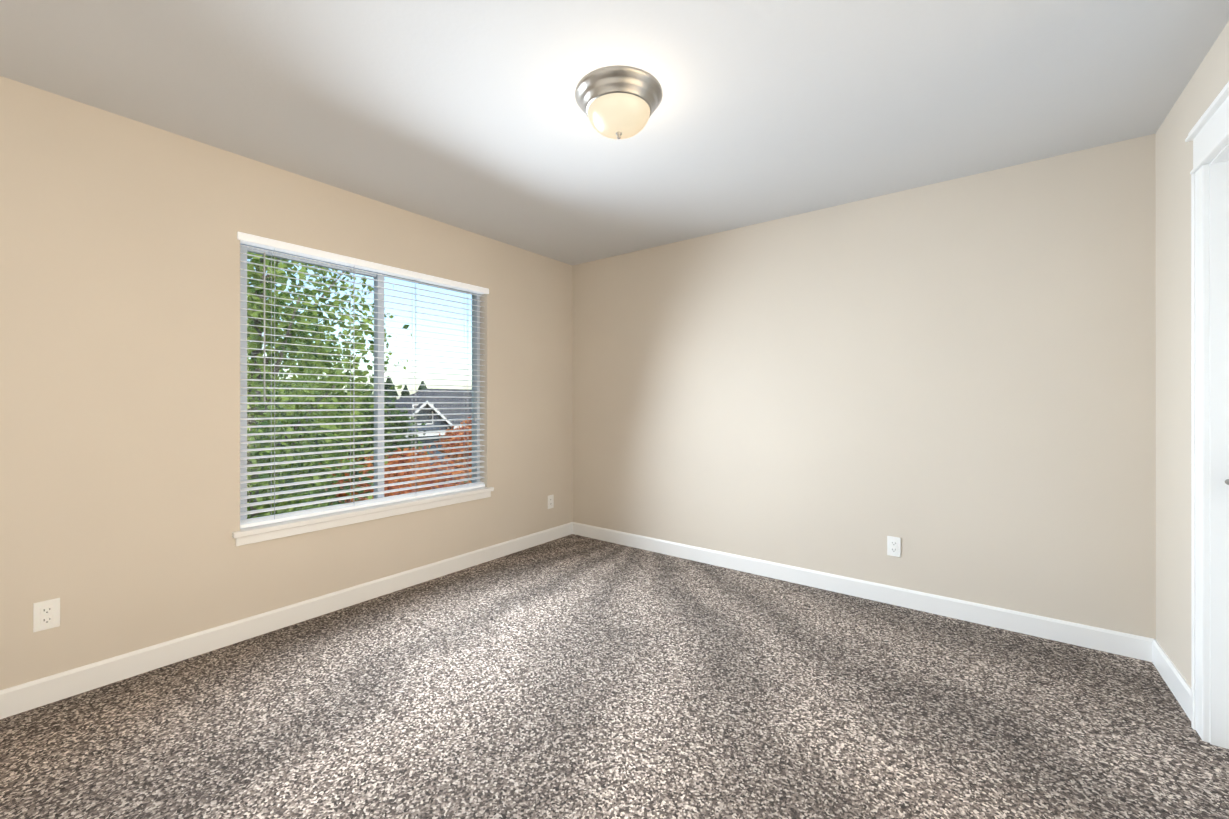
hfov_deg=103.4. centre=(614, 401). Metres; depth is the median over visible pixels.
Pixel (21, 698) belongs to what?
baseboard
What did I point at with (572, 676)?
floor
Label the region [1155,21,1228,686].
wall
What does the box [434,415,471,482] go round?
tree
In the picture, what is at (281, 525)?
window
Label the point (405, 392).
fir
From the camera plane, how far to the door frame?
1.70 m
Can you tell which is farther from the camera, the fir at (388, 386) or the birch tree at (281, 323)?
the fir at (388, 386)
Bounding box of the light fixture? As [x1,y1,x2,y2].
[575,65,662,139]
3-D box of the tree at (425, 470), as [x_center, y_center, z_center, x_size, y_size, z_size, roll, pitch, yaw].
[-7.097,3.372,17.747,3.763,3.680,4.538,0,0,37]
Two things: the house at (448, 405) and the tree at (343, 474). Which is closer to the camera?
the tree at (343, 474)
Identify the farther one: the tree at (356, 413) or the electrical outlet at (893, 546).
the tree at (356, 413)
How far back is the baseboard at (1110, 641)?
2.83 m
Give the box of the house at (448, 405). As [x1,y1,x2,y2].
[398,389,471,478]
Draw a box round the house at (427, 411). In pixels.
[370,400,454,485]
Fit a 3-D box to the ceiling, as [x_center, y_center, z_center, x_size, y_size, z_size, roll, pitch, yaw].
[-0.240,-1.311,1.649,3.894,0.150,4.490,0,0,37]
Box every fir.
[384,376,397,399]
[400,385,409,397]
[417,381,426,391]
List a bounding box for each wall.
[0,76,571,689]
[572,134,1155,638]
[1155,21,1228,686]
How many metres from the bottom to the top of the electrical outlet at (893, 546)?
0.115 m
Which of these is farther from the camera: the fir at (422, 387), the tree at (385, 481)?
the fir at (422, 387)
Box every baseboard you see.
[0,522,571,718]
[572,522,1147,660]
[1148,638,1190,720]
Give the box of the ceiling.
[0,0,1228,265]
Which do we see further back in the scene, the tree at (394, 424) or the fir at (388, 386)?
the fir at (388, 386)
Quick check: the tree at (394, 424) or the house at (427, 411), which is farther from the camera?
the house at (427, 411)
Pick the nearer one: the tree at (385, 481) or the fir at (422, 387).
the tree at (385, 481)
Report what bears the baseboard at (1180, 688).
attached to the wall at (1207, 83)
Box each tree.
[247,252,411,518]
[248,362,387,505]
[258,401,373,515]
[319,444,427,504]
[332,379,428,466]
[371,445,471,491]
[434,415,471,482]
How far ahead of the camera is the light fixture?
1.86 m
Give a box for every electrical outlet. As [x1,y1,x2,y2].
[33,598,59,631]
[548,495,553,508]
[887,536,900,556]
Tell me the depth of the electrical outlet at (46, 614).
1.93 m
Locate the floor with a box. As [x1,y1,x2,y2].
[0,534,1228,818]
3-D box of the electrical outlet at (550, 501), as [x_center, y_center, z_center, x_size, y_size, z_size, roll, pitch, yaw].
[-0.551,0.870,4.192,0.007,0.115,0.070,0,0,37]
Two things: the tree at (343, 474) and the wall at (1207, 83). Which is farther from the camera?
the tree at (343, 474)
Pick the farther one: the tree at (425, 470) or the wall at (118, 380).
the tree at (425, 470)
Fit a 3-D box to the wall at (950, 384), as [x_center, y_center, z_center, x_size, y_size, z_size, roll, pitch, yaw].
[1.094,-0.015,3.379,3.614,2.440,0.120,0,0,37]
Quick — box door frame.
[1185,81,1228,748]
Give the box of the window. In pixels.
[232,232,493,545]
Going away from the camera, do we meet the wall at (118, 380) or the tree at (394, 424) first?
the wall at (118, 380)

